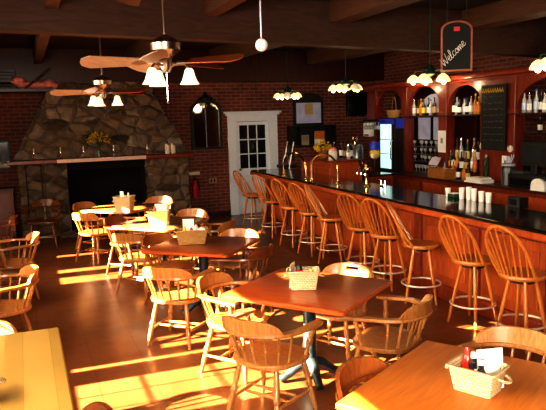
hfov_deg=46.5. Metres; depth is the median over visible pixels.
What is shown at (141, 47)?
ceiling beam
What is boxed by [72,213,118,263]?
dining chair
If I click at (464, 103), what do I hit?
liquor bottle
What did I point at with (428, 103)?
liquor bottle
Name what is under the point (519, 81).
bar cabinet
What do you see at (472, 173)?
rack
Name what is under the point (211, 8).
ceiling beam
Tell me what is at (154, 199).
dining chair
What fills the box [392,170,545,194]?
countertop
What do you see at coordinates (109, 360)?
floor
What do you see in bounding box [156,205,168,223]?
paper sheet
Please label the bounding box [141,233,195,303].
dining chair
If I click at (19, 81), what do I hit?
cloth bundle
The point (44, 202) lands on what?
dining chair
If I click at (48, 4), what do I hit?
trim
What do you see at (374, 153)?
machine
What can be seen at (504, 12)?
trim
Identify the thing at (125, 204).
woven basket
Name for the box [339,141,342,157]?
liquor bottle
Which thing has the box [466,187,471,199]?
cup
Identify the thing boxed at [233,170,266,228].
bar stool
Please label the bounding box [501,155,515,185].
canister
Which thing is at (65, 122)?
stone fireplace
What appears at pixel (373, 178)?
bar counter
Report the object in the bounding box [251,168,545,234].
countertop
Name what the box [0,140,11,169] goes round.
wall picture
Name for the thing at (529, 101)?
liquor bottle
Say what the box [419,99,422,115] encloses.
liquor bottle
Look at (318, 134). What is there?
picture
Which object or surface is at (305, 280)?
woven basket
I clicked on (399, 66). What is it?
wall
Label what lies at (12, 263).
dining chair
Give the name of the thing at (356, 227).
bar stool
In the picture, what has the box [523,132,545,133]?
shelf
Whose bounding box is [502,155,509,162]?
paper notice
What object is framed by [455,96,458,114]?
liquor bottle
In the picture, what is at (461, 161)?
liquor bottle
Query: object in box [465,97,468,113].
liquor bottle
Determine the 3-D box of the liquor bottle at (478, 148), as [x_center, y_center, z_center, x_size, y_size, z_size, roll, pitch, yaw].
[3.379,-0.879,10.446,0.076,0.356,0.076,-7,9,-32]
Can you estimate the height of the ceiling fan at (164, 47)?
1.252 m
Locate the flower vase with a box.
[86,131,110,156]
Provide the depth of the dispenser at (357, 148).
11.77 m
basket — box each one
[0,376,5,383]
[112,195,135,212]
[145,208,173,225]
[171,226,211,244]
[281,266,324,290]
[386,97,400,117]
[445,353,511,398]
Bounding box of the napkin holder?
[507,196,528,208]
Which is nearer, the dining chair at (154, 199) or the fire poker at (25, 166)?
the dining chair at (154, 199)
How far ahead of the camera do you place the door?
13.86 m
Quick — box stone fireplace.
[7,82,193,237]
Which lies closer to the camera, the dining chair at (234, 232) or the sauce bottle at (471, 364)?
the sauce bottle at (471, 364)
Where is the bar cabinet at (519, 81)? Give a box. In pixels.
[362,66,545,211]
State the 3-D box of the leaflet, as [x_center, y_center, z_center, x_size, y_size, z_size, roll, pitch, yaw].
[2.821,-0.765,11.076,0.097,0.137,0.260,-5,8,-21]
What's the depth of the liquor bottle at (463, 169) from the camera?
10.38 m
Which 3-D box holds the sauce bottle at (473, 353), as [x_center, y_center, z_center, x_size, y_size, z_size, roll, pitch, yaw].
[0.959,0.782,3.033,0.045,0.165,0.045,-5,8,-21]
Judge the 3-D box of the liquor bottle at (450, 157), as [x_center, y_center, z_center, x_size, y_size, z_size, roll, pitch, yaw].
[3.057,-0.777,10.919,0.076,0.325,0.076,-8,10,-41]
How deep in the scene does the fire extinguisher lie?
13.29 m
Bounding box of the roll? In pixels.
[530,178,545,191]
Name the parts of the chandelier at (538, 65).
lamp shade, lamp shade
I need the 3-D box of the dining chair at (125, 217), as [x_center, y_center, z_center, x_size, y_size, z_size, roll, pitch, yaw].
[-1.895,0.427,9.682,0.577,0.773,0.681,2,9,25]
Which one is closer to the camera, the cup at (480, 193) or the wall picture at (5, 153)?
the cup at (480, 193)
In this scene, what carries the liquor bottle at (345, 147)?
on the bar counter at (347, 167)
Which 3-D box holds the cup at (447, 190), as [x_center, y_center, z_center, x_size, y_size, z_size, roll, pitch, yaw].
[2.089,-0.154,7.579,0.068,0.100,0.068,-5,8,-21]
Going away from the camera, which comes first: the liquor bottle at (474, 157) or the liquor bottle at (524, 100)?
the liquor bottle at (524, 100)
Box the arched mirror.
[190,92,222,149]
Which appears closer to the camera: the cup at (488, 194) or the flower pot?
the cup at (488, 194)
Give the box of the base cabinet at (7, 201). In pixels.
[0,186,16,237]
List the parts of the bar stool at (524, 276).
leg, leg, seat, swivel plate, leg, leg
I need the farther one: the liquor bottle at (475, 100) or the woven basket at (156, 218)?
the liquor bottle at (475, 100)
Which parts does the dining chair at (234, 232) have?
seat, crest rail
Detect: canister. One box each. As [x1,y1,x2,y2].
[165,143,169,153]
[170,143,175,153]
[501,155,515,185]
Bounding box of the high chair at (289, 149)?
[277,141,296,168]
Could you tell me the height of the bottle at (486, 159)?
0.405 m
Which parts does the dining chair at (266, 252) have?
leg, arm post, arm rail, arm post, seat, crest rail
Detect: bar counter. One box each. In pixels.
[250,168,545,331]
[299,156,363,180]
[362,170,394,185]
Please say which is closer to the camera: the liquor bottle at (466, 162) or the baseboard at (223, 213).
the liquor bottle at (466, 162)
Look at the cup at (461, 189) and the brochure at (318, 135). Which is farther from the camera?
the brochure at (318, 135)
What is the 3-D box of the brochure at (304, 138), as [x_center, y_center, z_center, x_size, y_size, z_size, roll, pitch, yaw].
[0.717,-1.444,14.107,0.180,0.220,0.020,-5,8,-21]
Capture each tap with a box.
[356,160,372,186]
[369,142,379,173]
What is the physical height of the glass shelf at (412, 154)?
0.012 m
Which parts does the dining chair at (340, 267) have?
leg, seat, leg, crest rail, leg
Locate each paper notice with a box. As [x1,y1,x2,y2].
[438,131,445,152]
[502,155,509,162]
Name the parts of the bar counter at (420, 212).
raised panel, raised panel, raised panel, raised panel, raised panel, cornice, raised panel, raised panel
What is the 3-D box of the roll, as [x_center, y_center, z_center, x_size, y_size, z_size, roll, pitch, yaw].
[3.730,-0.285,8.702,0.280,0.170,0.280,-5,8,-21]
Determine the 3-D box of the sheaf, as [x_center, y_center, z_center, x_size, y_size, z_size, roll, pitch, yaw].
[1.026,0.773,3.000,0.130,0.189,0.027,-3,8,-9]
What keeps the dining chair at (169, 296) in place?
on the floor
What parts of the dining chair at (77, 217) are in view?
leg, crest rail, leg, arm rail, seat, leg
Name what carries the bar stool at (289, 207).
on the floor
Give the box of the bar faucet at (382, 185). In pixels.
[379,178,385,186]
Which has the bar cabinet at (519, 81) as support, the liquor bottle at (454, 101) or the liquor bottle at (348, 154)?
the liquor bottle at (454, 101)
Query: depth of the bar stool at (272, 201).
10.99 m
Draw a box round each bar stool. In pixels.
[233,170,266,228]
[252,174,287,238]
[271,178,308,247]
[288,182,328,256]
[304,184,347,263]
[337,192,381,274]
[360,198,406,290]
[386,200,441,304]
[438,214,496,330]
[485,225,545,353]
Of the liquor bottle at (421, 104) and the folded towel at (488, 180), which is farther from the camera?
the liquor bottle at (421, 104)
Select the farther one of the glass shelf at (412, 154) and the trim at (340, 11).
the glass shelf at (412, 154)
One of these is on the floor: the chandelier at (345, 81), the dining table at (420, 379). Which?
the dining table at (420, 379)
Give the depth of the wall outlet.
13.54 m
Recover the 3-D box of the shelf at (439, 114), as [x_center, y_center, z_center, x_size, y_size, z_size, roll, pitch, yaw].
[3.887,-1.370,9.512,0.720,0.030,5.830,-5,8,-21]
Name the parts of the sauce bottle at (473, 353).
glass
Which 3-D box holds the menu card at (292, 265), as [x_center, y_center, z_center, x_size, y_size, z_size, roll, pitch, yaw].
[0.147,0.538,4.913,0.015,0.190,0.110,1,8,19]
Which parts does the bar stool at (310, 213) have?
leg, leg, seat, leg, leg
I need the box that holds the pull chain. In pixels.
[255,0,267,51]
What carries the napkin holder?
on the bar counter at (420, 212)
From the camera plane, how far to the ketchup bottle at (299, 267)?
4.85 m
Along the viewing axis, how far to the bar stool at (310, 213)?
9.48 m
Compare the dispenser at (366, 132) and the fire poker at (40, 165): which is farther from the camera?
the dispenser at (366, 132)
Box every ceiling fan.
[50,37,147,116]
[80,0,243,102]
[117,0,140,5]
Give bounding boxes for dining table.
[0,327,73,409]
[79,203,154,254]
[111,216,207,260]
[141,236,259,313]
[221,268,391,390]
[336,340,545,409]
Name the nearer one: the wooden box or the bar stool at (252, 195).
the wooden box
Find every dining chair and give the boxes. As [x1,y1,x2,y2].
[0,214,18,270]
[0,231,39,299]
[0,264,38,331]
[0,320,17,334]
[21,199,62,248]
[72,201,111,252]
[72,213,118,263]
[82,401,112,409]
[103,216,146,274]
[112,233,166,294]
[124,215,168,255]
[137,196,172,234]
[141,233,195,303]
[142,265,216,349]
[169,208,209,263]
[190,218,234,279]
[196,272,272,383]
[209,228,259,304]
[211,243,273,312]
[222,308,322,409]
[302,262,373,359]
[335,356,387,401]
[345,294,432,393]
[458,325,545,363]
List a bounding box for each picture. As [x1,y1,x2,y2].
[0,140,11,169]
[302,136,307,141]
[305,104,312,114]
[315,131,324,138]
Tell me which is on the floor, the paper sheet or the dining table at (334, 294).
the dining table at (334, 294)
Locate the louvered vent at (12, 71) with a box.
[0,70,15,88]
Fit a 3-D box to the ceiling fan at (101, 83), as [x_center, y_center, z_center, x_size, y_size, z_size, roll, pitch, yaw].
[-2.176,-1.797,8.201,1.273,1.312,1.222,5,10,40]
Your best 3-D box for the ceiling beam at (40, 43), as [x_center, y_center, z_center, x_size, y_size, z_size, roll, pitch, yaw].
[-3.298,-2.400,9.045,0.130,0.280,5.528,-5,8,-21]
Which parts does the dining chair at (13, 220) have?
seat, arm rail, leg, crest rail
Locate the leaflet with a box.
[428,157,440,165]
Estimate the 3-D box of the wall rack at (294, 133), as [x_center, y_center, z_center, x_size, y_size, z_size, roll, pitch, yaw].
[0.864,-1.547,14.176,1.120,0.460,0.200,-5,8,-21]
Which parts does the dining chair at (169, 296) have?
leg, crest rail, leg, seat, arm rail, leg, leg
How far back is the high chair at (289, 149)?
12.85 m
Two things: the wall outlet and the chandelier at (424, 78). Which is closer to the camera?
the chandelier at (424, 78)
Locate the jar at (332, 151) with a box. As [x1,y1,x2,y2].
[328,148,336,159]
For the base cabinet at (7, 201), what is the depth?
11.60 m
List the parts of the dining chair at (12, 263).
leg, arm post, seat, arm rail, crest rail, leg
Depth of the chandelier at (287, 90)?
11.58 m
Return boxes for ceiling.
[0,0,501,51]
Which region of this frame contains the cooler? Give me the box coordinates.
[379,118,403,172]
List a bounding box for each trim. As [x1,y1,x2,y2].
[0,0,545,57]
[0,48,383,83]
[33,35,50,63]
[44,0,60,8]
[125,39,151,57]
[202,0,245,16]
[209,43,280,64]
[223,110,280,214]
[307,48,386,64]
[329,0,420,22]
[462,0,545,29]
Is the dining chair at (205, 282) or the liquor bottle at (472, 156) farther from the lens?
the liquor bottle at (472, 156)
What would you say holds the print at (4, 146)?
attached to the wall picture at (5, 153)
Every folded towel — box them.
[464,180,493,183]
[466,176,490,179]
[466,179,493,181]
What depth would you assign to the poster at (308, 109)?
14.11 m
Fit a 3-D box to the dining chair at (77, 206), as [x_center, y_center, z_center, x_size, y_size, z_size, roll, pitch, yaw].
[-2.984,0.346,10.510,0.577,0.773,0.681,3,9,32]
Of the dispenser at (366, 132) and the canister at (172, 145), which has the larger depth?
the dispenser at (366, 132)
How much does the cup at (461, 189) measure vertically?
0.130 m
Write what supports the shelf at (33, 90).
attached to the wall at (17, 111)
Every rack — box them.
[287,125,335,146]
[360,120,384,122]
[460,162,479,178]
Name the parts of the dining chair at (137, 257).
leg, arm rail, crest rail, leg, seat, leg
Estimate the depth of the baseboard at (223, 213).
13.67 m
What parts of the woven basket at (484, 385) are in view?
handle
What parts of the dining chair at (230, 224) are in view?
arm rail, crest rail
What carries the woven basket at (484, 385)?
on the dining table at (420, 379)
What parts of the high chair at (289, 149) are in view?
seat, backrest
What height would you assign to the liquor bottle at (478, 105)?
0.276 m
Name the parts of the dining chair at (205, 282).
leg, crest rail, arm rail, arm post, leg, seat, leg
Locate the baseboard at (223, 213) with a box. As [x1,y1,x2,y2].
[195,211,230,217]
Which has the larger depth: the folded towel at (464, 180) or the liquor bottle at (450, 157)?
the liquor bottle at (450, 157)
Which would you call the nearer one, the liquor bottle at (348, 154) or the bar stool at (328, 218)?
the bar stool at (328, 218)
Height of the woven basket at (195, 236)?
0.156 m
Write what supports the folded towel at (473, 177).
on the folded towel at (488, 180)
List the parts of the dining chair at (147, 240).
leg, arm rail, crest rail, arm post, seat, leg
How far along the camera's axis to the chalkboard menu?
9.77 m
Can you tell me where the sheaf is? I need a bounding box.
[476,347,503,387]
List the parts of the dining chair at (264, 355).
leg, arm post, crest rail, leg, seat, arm rail, leg, arm post, leg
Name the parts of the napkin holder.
plate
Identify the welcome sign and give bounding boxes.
[440,0,472,71]
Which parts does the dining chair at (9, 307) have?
seat, arm rail, leg, leg, crest rail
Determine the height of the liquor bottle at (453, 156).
0.347 m
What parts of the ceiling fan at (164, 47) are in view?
blade, blade, lamp shade, blade, lamp shade, down rod, motor, lamp arm, lamp shade, blade, blade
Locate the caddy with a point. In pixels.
(450, 194)
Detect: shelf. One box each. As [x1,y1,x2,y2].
[0,68,54,93]
[7,152,193,165]
[404,112,545,117]
[411,146,437,147]
[411,153,437,155]
[412,160,428,162]
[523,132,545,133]
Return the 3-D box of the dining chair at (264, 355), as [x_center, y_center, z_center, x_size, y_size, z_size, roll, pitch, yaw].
[-0.049,1.092,4.395,0.681,0.773,0.577,4,10,35]
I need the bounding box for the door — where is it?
[236,121,269,213]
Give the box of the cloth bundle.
[11,76,57,88]
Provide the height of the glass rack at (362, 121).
0.060 m
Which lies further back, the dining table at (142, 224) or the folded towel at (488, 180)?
the folded towel at (488, 180)
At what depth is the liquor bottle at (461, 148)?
10.82 m
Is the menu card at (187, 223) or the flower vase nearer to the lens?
the menu card at (187, 223)
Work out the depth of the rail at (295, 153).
10.49 m
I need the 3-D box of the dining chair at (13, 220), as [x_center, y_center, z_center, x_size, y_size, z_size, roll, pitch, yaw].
[-3.965,0.552,9.213,0.577,0.773,0.681,-5,8,-21]
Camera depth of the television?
14.41 m
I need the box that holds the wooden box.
[427,167,455,179]
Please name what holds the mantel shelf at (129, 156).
attached to the stone fireplace
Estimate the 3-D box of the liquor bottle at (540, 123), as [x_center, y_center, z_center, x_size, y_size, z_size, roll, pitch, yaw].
[3.918,-1.188,9.314,0.076,0.241,0.076,-5,9,-24]
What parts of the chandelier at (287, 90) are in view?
lamp shade, rod, lamp shade, lamp shade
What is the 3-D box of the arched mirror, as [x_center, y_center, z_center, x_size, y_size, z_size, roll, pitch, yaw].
[-1.402,-1.766,13.315,0.660,1.200,0.200,-5,8,-21]
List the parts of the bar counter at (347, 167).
door, door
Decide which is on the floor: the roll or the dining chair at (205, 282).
the dining chair at (205, 282)
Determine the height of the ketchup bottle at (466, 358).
0.178 m
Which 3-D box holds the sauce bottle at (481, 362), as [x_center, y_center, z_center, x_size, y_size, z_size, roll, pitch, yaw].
[0.969,0.795,2.957,0.045,0.160,0.045,-5,8,-21]
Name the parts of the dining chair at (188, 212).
crest rail, arm rail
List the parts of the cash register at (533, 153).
cash drawer, drawer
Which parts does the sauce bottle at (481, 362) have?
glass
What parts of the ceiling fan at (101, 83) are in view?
blade, blade, lamp shade, lamp shade, down rod, motor, lamp shade, blade, blade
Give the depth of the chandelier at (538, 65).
5.84 m
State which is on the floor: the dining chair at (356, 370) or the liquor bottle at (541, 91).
the dining chair at (356, 370)
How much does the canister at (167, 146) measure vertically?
0.200 m
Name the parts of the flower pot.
pot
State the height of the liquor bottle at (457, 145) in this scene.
0.381 m
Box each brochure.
[301,135,308,144]
[314,131,324,143]
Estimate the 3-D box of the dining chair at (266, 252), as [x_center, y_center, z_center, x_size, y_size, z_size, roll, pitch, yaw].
[-0.272,0.790,6.665,0.577,0.773,0.681,2,9,24]
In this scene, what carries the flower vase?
on the stone fireplace
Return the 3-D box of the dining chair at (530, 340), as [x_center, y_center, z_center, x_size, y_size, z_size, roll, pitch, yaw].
[1.352,1.153,3.646,0.681,0.773,0.577,4,10,37]
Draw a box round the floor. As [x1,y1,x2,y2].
[0,212,545,409]
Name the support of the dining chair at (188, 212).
on the floor
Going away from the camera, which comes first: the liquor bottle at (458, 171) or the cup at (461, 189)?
the cup at (461, 189)
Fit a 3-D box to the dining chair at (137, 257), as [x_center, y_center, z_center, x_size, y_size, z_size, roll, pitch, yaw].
[-1.641,0.683,7.744,0.680,0.773,0.577,2,8,23]
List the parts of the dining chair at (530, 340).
arm rail, crest rail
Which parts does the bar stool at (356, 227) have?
leg, leg, seat, leg, leg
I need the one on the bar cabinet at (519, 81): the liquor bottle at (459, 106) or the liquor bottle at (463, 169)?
the liquor bottle at (459, 106)
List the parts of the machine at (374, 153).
globe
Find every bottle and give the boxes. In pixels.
[295,265,302,271]
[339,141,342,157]
[343,142,346,157]
[346,144,350,158]
[349,141,352,158]
[412,99,415,115]
[417,100,419,115]
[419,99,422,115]
[422,99,425,114]
[426,97,429,114]
[429,99,431,114]
[432,97,436,114]
[448,150,451,166]
[451,149,455,165]
[452,96,455,114]
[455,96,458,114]
[455,138,458,156]
[455,150,459,168]
[456,163,460,178]
[457,99,461,114]
[459,138,463,157]
[459,151,463,170]
[461,346,470,368]
[462,98,465,113]
[462,163,465,179]
[464,152,468,169]
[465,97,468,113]
[465,165,469,179]
[466,139,469,161]
[468,361,474,369]
[469,96,472,113]
[470,150,473,170]
[471,351,476,370]
[473,94,477,113]
[473,150,476,171]
[476,96,480,113]
[476,141,479,162]
[477,358,485,372]
[483,155,488,176]
[522,92,526,112]
[526,93,531,112]
[533,89,538,112]
[537,116,542,131]
[538,90,542,111]
[542,92,545,111]
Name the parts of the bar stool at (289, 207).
leg, leg, seat, leg, leg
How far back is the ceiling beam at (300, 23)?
7.39 m
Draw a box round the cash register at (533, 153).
[508,141,545,188]
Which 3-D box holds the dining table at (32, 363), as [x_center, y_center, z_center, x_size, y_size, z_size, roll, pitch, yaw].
[-1.495,1.327,3.037,1.060,0.746,2.110,-5,8,-21]
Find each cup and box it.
[445,188,450,195]
[459,187,464,198]
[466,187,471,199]
[471,188,476,200]
[478,191,484,201]
[485,192,491,202]
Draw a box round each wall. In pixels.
[0,81,374,233]
[375,51,545,172]
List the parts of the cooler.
glass, door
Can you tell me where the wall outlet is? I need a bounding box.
[209,178,216,183]
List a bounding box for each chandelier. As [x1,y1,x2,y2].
[273,46,301,99]
[328,49,362,92]
[407,0,450,84]
[529,53,545,72]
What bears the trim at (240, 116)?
attached to the wall at (17, 111)
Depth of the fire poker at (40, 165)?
11.66 m
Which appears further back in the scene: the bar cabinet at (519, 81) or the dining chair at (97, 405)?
the bar cabinet at (519, 81)
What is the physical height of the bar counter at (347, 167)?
1.295 m
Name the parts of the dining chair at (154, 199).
arm rail, crest rail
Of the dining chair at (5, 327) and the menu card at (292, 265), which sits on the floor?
the dining chair at (5, 327)
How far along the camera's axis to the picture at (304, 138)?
14.09 m
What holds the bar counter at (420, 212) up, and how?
on the floor
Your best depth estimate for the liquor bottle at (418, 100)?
11.87 m
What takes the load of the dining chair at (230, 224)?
on the floor
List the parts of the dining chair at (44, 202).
leg, arm rail, seat, crest rail, leg, leg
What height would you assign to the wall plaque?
0.070 m
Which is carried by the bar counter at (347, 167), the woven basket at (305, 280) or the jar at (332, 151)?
the jar at (332, 151)
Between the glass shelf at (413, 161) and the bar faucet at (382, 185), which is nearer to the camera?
the bar faucet at (382, 185)
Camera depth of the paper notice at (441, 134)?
11.11 m
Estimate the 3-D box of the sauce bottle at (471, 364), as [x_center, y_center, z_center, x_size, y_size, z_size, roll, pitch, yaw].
[0.933,0.805,2.985,0.045,0.135,0.045,-5,8,-21]
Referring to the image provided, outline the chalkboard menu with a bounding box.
[481,84,506,150]
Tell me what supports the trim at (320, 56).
attached to the ceiling
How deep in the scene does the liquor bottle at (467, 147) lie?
10.66 m
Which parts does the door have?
glass, panel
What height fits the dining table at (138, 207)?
0.746 m
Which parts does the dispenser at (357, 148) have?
gold knob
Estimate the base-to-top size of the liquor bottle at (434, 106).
0.322 m
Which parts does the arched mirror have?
glass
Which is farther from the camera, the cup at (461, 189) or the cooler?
the cooler
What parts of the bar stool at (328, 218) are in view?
leg, leg, seat, leg, leg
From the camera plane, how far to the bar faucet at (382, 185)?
8.85 m
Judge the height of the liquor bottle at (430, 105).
0.283 m
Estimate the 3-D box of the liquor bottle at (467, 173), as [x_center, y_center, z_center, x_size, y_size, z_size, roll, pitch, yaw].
[3.154,-0.525,10.285,0.076,0.250,0.076,-7,9,-34]
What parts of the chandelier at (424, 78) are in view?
lamp shade, lamp shade, rod, lamp shade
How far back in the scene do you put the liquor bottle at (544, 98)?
8.96 m
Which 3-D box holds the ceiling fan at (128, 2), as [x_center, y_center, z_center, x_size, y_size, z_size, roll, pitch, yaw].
[-0.609,-1.375,2.801,1.250,0.783,1.205,-5,8,-21]
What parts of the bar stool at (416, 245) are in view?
leg, seat, leg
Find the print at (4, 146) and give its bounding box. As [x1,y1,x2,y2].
[0,142,8,167]
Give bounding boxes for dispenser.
[351,136,362,171]
[363,123,373,136]
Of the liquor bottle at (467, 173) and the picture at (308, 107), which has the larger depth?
the picture at (308, 107)
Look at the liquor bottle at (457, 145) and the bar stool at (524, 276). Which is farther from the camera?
the liquor bottle at (457, 145)
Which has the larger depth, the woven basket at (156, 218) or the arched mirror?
the arched mirror
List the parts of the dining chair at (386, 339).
leg, arm post, arm post, seat, arm rail, crest rail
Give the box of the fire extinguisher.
[191,177,199,197]
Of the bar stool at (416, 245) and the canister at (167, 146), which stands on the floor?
the bar stool at (416, 245)
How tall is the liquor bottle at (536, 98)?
0.336 m
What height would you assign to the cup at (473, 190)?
0.135 m
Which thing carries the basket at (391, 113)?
on the cooler
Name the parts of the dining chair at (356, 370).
arm rail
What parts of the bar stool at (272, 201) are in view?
leg, leg, seat, leg, leg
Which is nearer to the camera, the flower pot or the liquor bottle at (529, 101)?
the liquor bottle at (529, 101)
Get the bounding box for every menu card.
[182,219,193,230]
[289,261,294,287]
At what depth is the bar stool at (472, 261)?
6.09 m
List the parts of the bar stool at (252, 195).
leg, leg, seat, leg, leg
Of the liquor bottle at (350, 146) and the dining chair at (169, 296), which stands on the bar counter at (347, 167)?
the liquor bottle at (350, 146)
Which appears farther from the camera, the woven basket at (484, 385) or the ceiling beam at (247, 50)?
the ceiling beam at (247, 50)
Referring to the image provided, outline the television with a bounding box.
[346,92,366,115]
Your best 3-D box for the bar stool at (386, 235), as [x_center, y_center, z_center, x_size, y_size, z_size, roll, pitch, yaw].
[1.326,0.438,7.586,0.446,1.125,0.606,6,11,44]
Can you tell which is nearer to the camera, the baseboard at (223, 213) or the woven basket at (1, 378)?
the woven basket at (1, 378)
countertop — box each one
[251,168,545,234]
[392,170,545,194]
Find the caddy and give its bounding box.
[448,192,458,197]
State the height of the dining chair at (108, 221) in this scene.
0.773 m
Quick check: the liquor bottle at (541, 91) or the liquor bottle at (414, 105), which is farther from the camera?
the liquor bottle at (414, 105)
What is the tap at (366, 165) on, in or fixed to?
on the bar counter at (420, 212)
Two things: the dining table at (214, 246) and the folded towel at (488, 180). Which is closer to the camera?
the dining table at (214, 246)
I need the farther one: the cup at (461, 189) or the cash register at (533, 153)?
the cash register at (533, 153)
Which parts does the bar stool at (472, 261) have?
leg, leg, seat, swivel plate, leg, leg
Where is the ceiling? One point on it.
(7, 40)
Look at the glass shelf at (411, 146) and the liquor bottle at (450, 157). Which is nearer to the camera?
the liquor bottle at (450, 157)
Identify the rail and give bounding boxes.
[281,152,308,178]
[309,153,339,182]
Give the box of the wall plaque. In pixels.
[189,171,199,174]
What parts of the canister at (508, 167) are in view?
lid, glass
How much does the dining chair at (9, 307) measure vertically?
0.773 m
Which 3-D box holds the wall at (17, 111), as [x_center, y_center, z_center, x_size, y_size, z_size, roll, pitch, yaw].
[-1.973,-1.416,13.283,9.700,3.450,0.200,-5,8,-21]
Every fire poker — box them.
[25,166,29,213]
[40,165,44,211]
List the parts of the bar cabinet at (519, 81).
post, post, door, mirror pane, arched mirror pane, door, mirror pane, panel, post, cornice, door, door, post, door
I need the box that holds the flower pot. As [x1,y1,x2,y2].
[313,139,331,157]
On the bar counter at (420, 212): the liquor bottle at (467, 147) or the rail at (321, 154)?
the rail at (321, 154)
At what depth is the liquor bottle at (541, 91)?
9.07 m
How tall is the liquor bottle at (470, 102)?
0.296 m
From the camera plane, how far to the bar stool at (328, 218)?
8.98 m
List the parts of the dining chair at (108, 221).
leg, crest rail, arm rail, seat, leg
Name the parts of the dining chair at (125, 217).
arm rail, seat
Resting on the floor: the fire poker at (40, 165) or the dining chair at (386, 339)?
the dining chair at (386, 339)
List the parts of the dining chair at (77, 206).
leg, crest rail, arm rail, seat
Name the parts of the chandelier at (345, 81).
lamp shade, lamp shade, lamp shade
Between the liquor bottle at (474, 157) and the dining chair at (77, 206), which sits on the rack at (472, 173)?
the liquor bottle at (474, 157)
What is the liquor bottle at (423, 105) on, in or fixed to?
on the bar cabinet at (519, 81)
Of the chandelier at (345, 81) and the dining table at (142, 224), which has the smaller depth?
the dining table at (142, 224)
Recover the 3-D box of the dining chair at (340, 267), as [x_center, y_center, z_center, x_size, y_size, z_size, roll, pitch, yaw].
[0.565,0.930,5.450,0.681,0.773,0.577,4,9,35]
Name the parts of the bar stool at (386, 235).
leg, leg, seat, swivel plate, leg, leg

